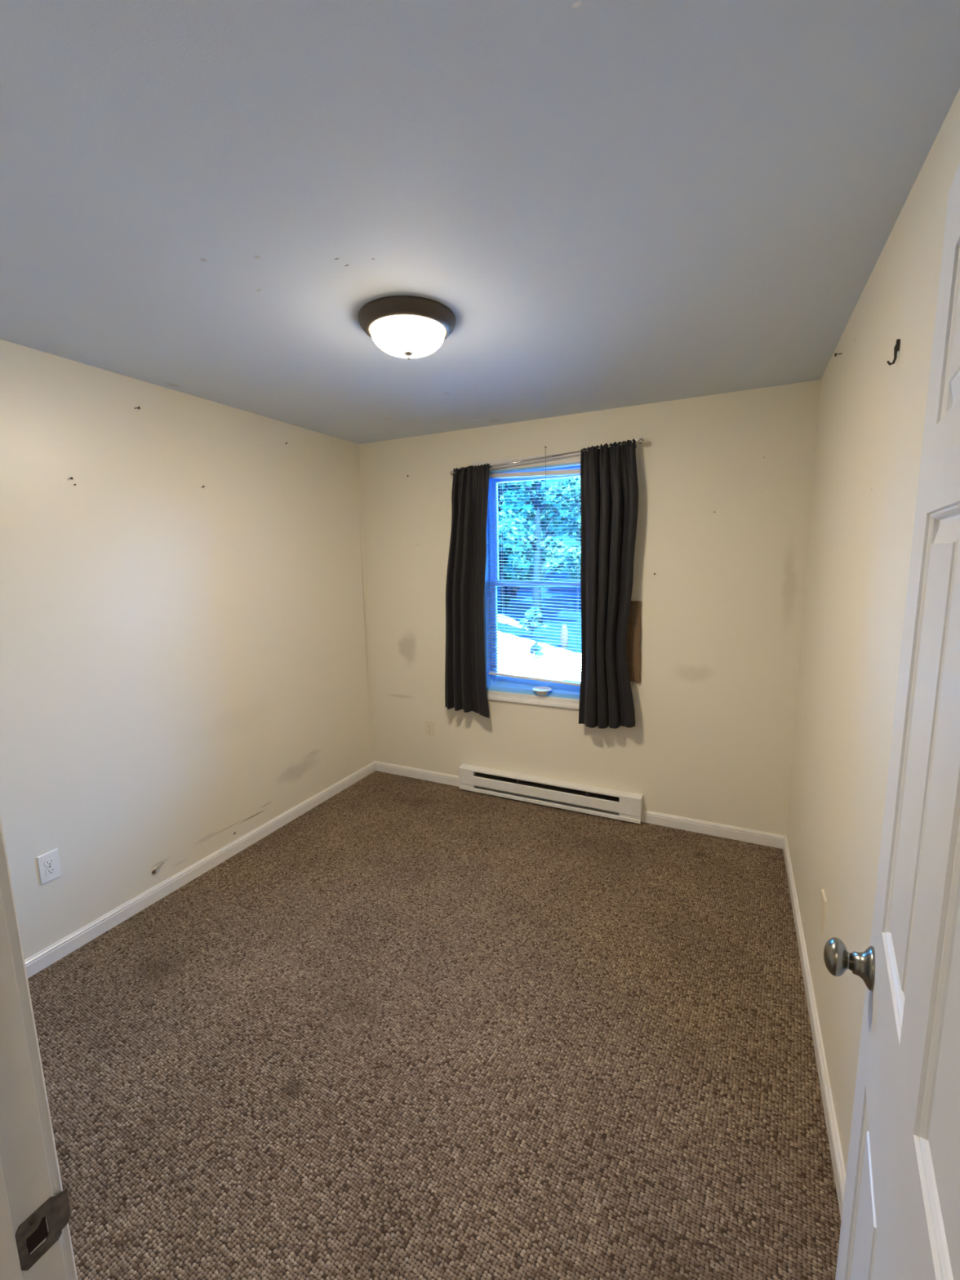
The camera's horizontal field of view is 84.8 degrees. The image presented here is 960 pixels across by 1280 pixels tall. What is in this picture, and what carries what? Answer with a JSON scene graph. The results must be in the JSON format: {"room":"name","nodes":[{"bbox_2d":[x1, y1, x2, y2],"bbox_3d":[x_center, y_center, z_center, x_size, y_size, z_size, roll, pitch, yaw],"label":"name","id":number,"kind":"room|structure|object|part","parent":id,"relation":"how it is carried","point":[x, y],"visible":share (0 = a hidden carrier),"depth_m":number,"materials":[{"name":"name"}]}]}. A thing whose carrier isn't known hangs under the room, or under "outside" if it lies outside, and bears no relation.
{"room":"empty bedroom","nodes":[
{"label":"empty bedroom","id":0,"kind":"room"},
{"bbox_2d":[0,339,374,959],"bbox_3d":[-1.523,0.015,2.670,0.120,2.440,3.210,3,10,26],"label":"wall","id":1,"kind":"structure","parent":0,"point":[184,665],"depth_m":2.49,"materials":[{"name":"beige paint"}]},
{"bbox_2d":[35,848,61,884],"bbox_3d":[-1.755,0.924,2.143,0.008,0.120,0.074,3,10,26],"label":"wall outlet","id":2,"kind":"object","parent":1,"relation":"attached to","point":[48,864],"visible":1,"depth_m":2.14,"materials":[{"name":"white plastic"}]},
{"bbox_2d":[44,857,54,866],"bbox_3d":[-1.752,0.905,2.139,0.002,0.027,0.033,3,10,26],"label":"receptacle","id":3,"kind":"object","parent":2,"relation":"attached to","point":[48,862],"depth_m":2.14,"materials":[{"name":"grey plastic"}]},
{"bbox_2d":[45,866,55,875],"bbox_3d":[-1.752,0.943,2.145,0.002,0.027,0.033,3,10,26],"label":"receptacle","id":4,"kind":"object","parent":2,"relation":"attached to","point":[50,871],"depth_m":2.14,"materials":[{"name":"grey plastic"}]},
{"bbox_2d":[151,862,164,874],"bbox_3d":[-1.561,1.109,2.548,0.055,0.045,0.019,-7,10,-33],"label":"stub","id":5,"kind":"object","parent":1,"relation":"attached to","point":[153,872],"visible":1,"depth_m":2.54,"materials":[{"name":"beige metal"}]},
{"bbox_2d":[24,760,375,977],"bbox_3d":[-1.451,1.191,2.800,0.013,0.074,2.935,3,10,26],"label":"baseboard","id":6,"kind":"structure","parent":1,"relation":"attached to","point":[42,959],"depth_m":2.62,"materials":[{"name":"white paint"}]},
{"bbox_2d":[27,770,840,1279],"bbox_3d":[-0.206,1.475,1.433,3.705,0.120,4.684,3,10,26],"label":"floor","id":7,"kind":"structure","parent":0,"point":[272,1068],"depth_m":1.72,"materials":[{"name":"brown carpet"}]},
{"bbox_2d":[0,0,959,444],"bbox_3d":[-0.253,-1.055,1.046,3.705,0.120,4.684,3,10,26],"label":"ceiling","id":8,"kind":"structure","parent":0,"point":[611,204],"depth_m":1.18,"materials":[{"name":"paint"}]},
{"bbox_2d":[357,295,456,359],"bbox_3d":[-0.251,-1.048,1.833,0.336,0.131,0.336,3,10,26],"label":"ceiling light","id":9,"kind":"object","parent":8,"relation":"attached to","point":[408,326],"visible":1,"depth_m":1.74,"materials":[{"name":"oil rubbed bronze"},{"name":"frosted white glass"}]},
{"bbox_3d":[-0.250,-1.039,1.835,0.257,0.070,0.257,3,10,26],"label":"lamp shade","id":10,"kind":"part","parent":9,"relation":"part of","materials":[{"name":"white glass"}]},
{"bbox_2d":[359,379,820,836],"bbox_3d":[0.448,-0.133,3.397,2.787,2.440,0.160,3,10,26],"label":"wall","id":11,"kind":"structure","parent":0,"point":[725,480],"depth_m":3.00,"materials":[{"name":"beige paint"}]},
{"bbox_2d":[375,760,458,786],"bbox_3d":[-0.467,1.000,3.931,0.762,0.074,0.013,3,10,26],"label":"baseboard","id":12,"kind":"structure","parent":11,"relation":"attached to","point":[416,773],"depth_m":3.92,"materials":[{"name":"white paint"}]},
{"bbox_2d":[425,720,434,737],"bbox_3d":[-0.367,0.646,3.828,0.074,0.120,0.008,3,10,26],"label":"wall outlet","id":13,"kind":"object","parent":11,"relation":"attached to","point":[429,725],"visible":1,"depth_m":3.82,"materials":[{"name":"beige plastic"}]},
{"bbox_2d":[471,451,581,709],"bbox_3d":[0.395,-0.358,3.372,0.884,1.560,0.166,3,10,26],"label":"window","id":14,"kind":"structure","parent":11,"relation":"in","point":[500,688],"depth_m":3.46,"materials":[{"name":"white paint"}]},
{"bbox_3d":[0.394,0.340,3.451,0.736,0.008,0.048,3,10,26],"label":"sill","id":15,"kind":"part","parent":14,"relation":"part of","materials":[{"name":"white plastic"}]},
{"bbox_2d":[486,469,581,685],"bbox_3d":[0.376,-0.386,3.331,0.722,1.345,0.027,3,10,26],"label":"window blind","id":16,"kind":"object","parent":14,"relation":"attached to","point":[576,472],"visible":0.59,"depth_m":3.35,"materials":[{"name":"white plastic"}]},
{"bbox_3d":[0.144,-0.403,3.427,0.001,1.285,0.001,3,10,26],"label":"ladder cord","id":17,"kind":"part","parent":16,"relation":"part of","materials":[{"name":"white fabric"}]},
{"bbox_3d":[0.155,-0.406,3.450,0.001,1.285,0.001,3,10,26],"label":"ladder cord","id":18,"kind":"part","parent":16,"relation":"part of","materials":[{"name":"white fabric"}]},
{"bbox_3d":[0.364,-1.024,3.233,0.722,0.053,0.026,3,10,26],"label":"head rail","id":19,"kind":"part","parent":16,"relation":"part of","materials":[{"name":"white plastic"}]},
{"bbox_3d":[0.388,0.257,3.429,0.718,0.044,0.024,3,10,26],"label":"rail","id":20,"kind":"part","parent":16,"relation":"part of","materials":[{"name":"white plastic"}]},
{"bbox_3d":[0.596,-0.358,3.213,0.001,1.285,0.001,3,10,26],"label":"ladder cord","id":21,"kind":"part","parent":16,"relation":"part of","materials":[{"name":"white fabric"}]},
{"bbox_3d":[0.607,-0.362,3.236,0.001,1.285,0.001,3,10,26],"label":"ladder cord","id":22,"kind":"part","parent":16,"relation":"part of","materials":[{"name":"white fabric"}]},
{"bbox_3d":[0.408,-0.032,3.437,0.712,0.710,0.030,3,10,26],"label":"sash","id":23,"kind":"part","parent":14,"relation":"part of","materials":[{"name":"white plastic"}]},
{"bbox_3d":[0.411,-0.699,3.366,0.712,0.710,0.030,3,10,26],"label":"sash","id":24,"kind":"part","parent":14,"relation":"part of","materials":[{"name":"white plastic"}]},
{"bbox_2d":[532,686,551,694],"bbox_3d":[0.402,0.333,3.408,0.124,0.034,0.124,3,10,26],"label":"shallow dish","id":25,"kind":"object","parent":14,"relation":"on","point":[540,690],"visible":1,"depth_m":3.39,"materials":[{"name":"white ceramic"}]},
{"bbox_2d":[544,445,546,548],"bbox_3d":[0.403,-0.864,3.195,0.010,0.604,0.030,3,10,26],"label":"hanging cord","id":26,"kind":"object","parent":11,"relation":"hanging from","point":[544,446],"visible":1,"depth_m":3.18,"materials":[{"name":"white fabric"}]},
{"bbox_3d":[0.401,-0.858,3.191,0.011,0.594,0.007,-9,12,-41],"label":"cord","id":27,"kind":"part","parent":26,"relation":"part of","materials":[{"name":"white fabric"}]},
{"bbox_2d":[449,438,644,475],"bbox_3d":[0.362,-1.088,3.146,1.204,0.112,0.086,3,10,26],"label":"curtain rod","id":28,"kind":"object","parent":11,"relation":"attached to","point":[641,441],"visible":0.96,"depth_m":3.12,"materials":[{"name":"silver metal"}]},
{"bbox_2d":[444,462,489,718],"bbox_3d":[-0.094,-0.298,3.443,0.370,1.629,0.074,3,10,26],"label":"curtain","id":29,"kind":"object","parent":28,"relation":"hanging from","point":[465,690],"visible":1,"depth_m":3.43,"materials":[{"name":"black fabric"}]},
{"bbox_2d":[578,439,638,728],"bbox_3d":[0.742,-0.288,3.039,0.345,1.651,0.072,3,9,23],"label":"curtain","id":30,"kind":"object","parent":28,"relation":"hanging from","point":[609,483],"visible":1,"depth_m":3.02,"materials":[{"name":"black fabric"}]},
{"bbox_2d":[457,764,643,823],"bbox_3d":[0.423,0.999,3.465,1.245,0.164,0.067,3,10,26],"label":"baseboard heater","id":31,"kind":"object","parent":11,"relation":"attached to","point":[620,805],"visible":1,"depth_m":3.41,"materials":[{"name":"white metal"}]},
{"bbox_3d":[0.406,1.007,3.444,0.998,0.071,0.010,3,10,26],"label":"panel","id":32,"kind":"part","parent":31,"relation":"part of","materials":[{"name":"white metal"}]},
{"bbox_2d":[641,809,783,848],"bbox_3d":[1.336,1.099,3.065,0.754,0.074,0.013,3,10,26],"label":"baseboard","id":33,"kind":"structure","parent":11,"relation":"attached to","point":[747,835],"depth_m":3.05,"materials":[{"name":"white paint"}]},
{"bbox_2d":[786,88,959,1174],"bbox_3d":[1.094,0.159,1.413,0.120,2.440,3.210,3,10,26],"label":"wall","id":34,"kind":"structure","parent":0,"point":[872,411],"depth_m":1.46,"materials":[{"name":"beige paint"}]},
{"bbox_2d":[782,835,845,1222],"bbox_3d":[1.046,1.328,1.601,0.013,0.074,2.935,3,10,26],"label":"baseboard","id":35,"kind":"structure","parent":34,"relation":"attached to","point":[838,1167],"depth_m":1.66,"materials":[{"name":"white paint"}]},
{"bbox_2d":[818,888,826,933],"bbox_3d":[1.153,0.913,1.769,0.006,0.120,0.074,3,10,26],"label":"wall outlet","id":36,"kind":"object","parent":34,"relation":"attached to","point":[823,899],"visible":1,"depth_m":1.75,"materials":[{"name":"beige plastic"}]},
{"bbox_2d":[886,338,900,365],"bbox_3d":[0.983,-0.684,1.250,0.022,0.056,0.010,3,10,26],"label":"wall hook","id":37,"kind":"object","parent":34,"relation":"attached to","point":[896,348],"visible":1,"depth_m":1.25,"materials":[{"name":"grey metal"}]},
{"bbox_3d":[0.983,-0.680,1.251,0.022,0.048,0.007,3,10,26],"label":"hook arm","id":38,"kind":"part","parent":37,"relation":"part of","materials":[{"name":"grey metal"}]},
{"bbox_3d":[0.990,-0.699,1.244,0.007,0.026,0.010,3,10,26],"label":"plate","id":39,"kind":"part","parent":37,"relation":"part of","materials":[{"name":"grey metal"}]},
{"bbox_3d":[-0.528,0.330,0.493,3.585,2.440,0.115,3,10,26],"label":"wall","id":40,"kind":"structure","parent":0,"visible":0},
{"bbox_2d":[0,815,77,1279],"bbox_3d":[-0.118,0.476,0.323,0.945,2.187,0.136,3,10,26],"label":"door frame","id":41,"kind":"structure","parent":40,"relation":"attached to","point":[36,1242],"depth_m":0.54,"materials":[{"name":"white paint"}]},
{"bbox_3d":[-0.466,0.629,0.565,0.007,0.056,0.050,2,9,18],"label":"strike plate","id":42,"kind":"part","parent":41,"relation":"part of","materials":[{"name":"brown metal"}]},
{"bbox_2d":[823,162,959,1279],"bbox_3d":[0.498,0.466,0.538,0.171,2.096,0.820,4,10,28],"label":"door","id":43,"kind":"structure","parent":40,"relation":"in","point":[900,1215],"depth_m":0.63,"materials":[{"name":"white paint"}]},
{"bbox_3d":[0.609,0.541,0.896,0.040,0.060,0.060,3,10,26],"label":"knob","id":44,"kind":"part","parent":43,"relation":"part of","materials":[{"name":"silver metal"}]},
{"label":"outside","id":45,"kind":"structure","parent":0,"visible":0},
{"bbox_2d":[497,591,581,653],"bbox_3d":[11.322,-5.084,46.130,100.000,0.001,86.676,3,10,26],"label":"ground","id":46,"kind":"structure","parent":45,"point":[568,594],"depth_m":19.92,"materials":[{"name":"green plant"}]},
{"bbox_2d":[497,482,551,607],"bbox_3d":[0.900,-6.011,23.115,4.775,9.423,4.221,3,10,26],"label":"leafy tree","id":47,"kind":"object","parent":46,"relation":"on","point":[508,551],"visible":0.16,"depth_m":23.23,"materials":[{"name":"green plant"}]},
{"bbox_2d":[500,488,549,597],"bbox_3d":[1.823,-7.971,29.290,4.833,11.373,4.539,3,10,26],"label":"leafy tree","id":48,"kind":"object","parent":46,"relation":"on","point":[508,591],"visible":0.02,"depth_m":29.74,"materials":[{"name":"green plant"}]},
{"bbox_2d":[515,607,550,638],"bbox_3d":[1.404,-0.406,14.226,0.948,0.983,0.551,3,10,26],"label":"shrub","id":49,"kind":"object","parent":46,"relation":"on","point":[532,608],"visible":0.66,"depth_m":14.20,"materials":[{"name":"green plant"}]},
{"bbox_2d":[529,642,544,657],"bbox_3d":[1.237,0.276,11.438,0.324,0.478,0.408,0,9,5],"label":"shrub","id":50,"kind":"object","parent":46,"relation":"on","point":[535,643],"visible":0.7,"depth_m":11.36,"materials":[{"name":"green plant"}]},
{"bbox_2d":[497,476,580,625],"bbox_3d":[1.796,-4.316,16.701,3.984,7.965,4.158,3,10,26],"label":"leafy tree","id":51,"kind":"object","parent":46,"relation":"on","point":[517,540],"visible":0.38,"depth_m":16.68,"materials":[{"name":"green plant"}]},
{"bbox_2d":[560,622,568,647],"bbox_3d":[2.043,-0.069,12.715,0.200,0.687,0.226,3,10,26],"label":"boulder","id":52,"kind":"object","parent":46,"relation":"on","point":[562,626],"visible":0.59,"depth_m":12.63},
{"bbox_2d":[564,493,580,580],"bbox_3d":[5.045,-5.508,20.778,4.605,8.994,4.093,-4,9,-16],"label":"leafy tree","id":53,"kind":"object","parent":46,"relation":"on","point":[577,509],"visible":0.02,"depth_m":19.96,"materials":[{"name":"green plant"}]},
{"bbox_2d":[565,475,580,579],"bbox_3d":[6.182,-7.248,26.142,4.473,10.724,4.804,3,10,26],"label":"leafy tree","id":54,"kind":"object","parent":46,"relation":"on","point":[579,476],"visible":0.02,"depth_m":27.27,"materials":[{"name":"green plant"}]},
{"bbox_3d":[0.866,-0.241,3.077,0.010,0.010,0.018,3,10,26],"label":"nail","id":55,"kind":"object","parent":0,"visible":0},
{"bbox_2d":[626,600,641,687],"bbox_3d":[0.897,0.024,3.096,0.105,0.533,0.027,3,10,26],"label":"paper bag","id":56,"kind":"object","parent":55,"relation":"hanging from","point":[634,628],"visible":0.62,"depth_m":3.08,"materials":[{"name":"brown paper"}]},
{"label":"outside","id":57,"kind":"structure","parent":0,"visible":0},
{"bbox_2d":[497,631,581,681],"bbox_3d":[1.351,-1.798,25.739,60.000,0.001,40.546,3,10,26],"label":"driveway","id":58,"kind":"structure","parent":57,"point":[498,633],"depth_m":11.19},
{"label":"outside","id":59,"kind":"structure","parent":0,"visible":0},
{"bbox_2d":[497,614,521,626],"bbox_3d":[-3.401,-2.936,33.754,24.400,0.001,28.100,3,10,26],"label":"driveway","id":60,"kind":"structure","parent":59,"point":[500,615],"depth_m":18.57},
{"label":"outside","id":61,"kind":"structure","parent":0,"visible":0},
{"bbox_2d":[497,477,580,592],"bbox_3d":[7.901,-8.646,38.599,80.000,9.844,14.974,3,10,26],"label":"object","id":62,"kind":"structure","parent":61,"point":[561,575],"depth_m":34.64,"materials":[{"name":"green plant"}]}
]}

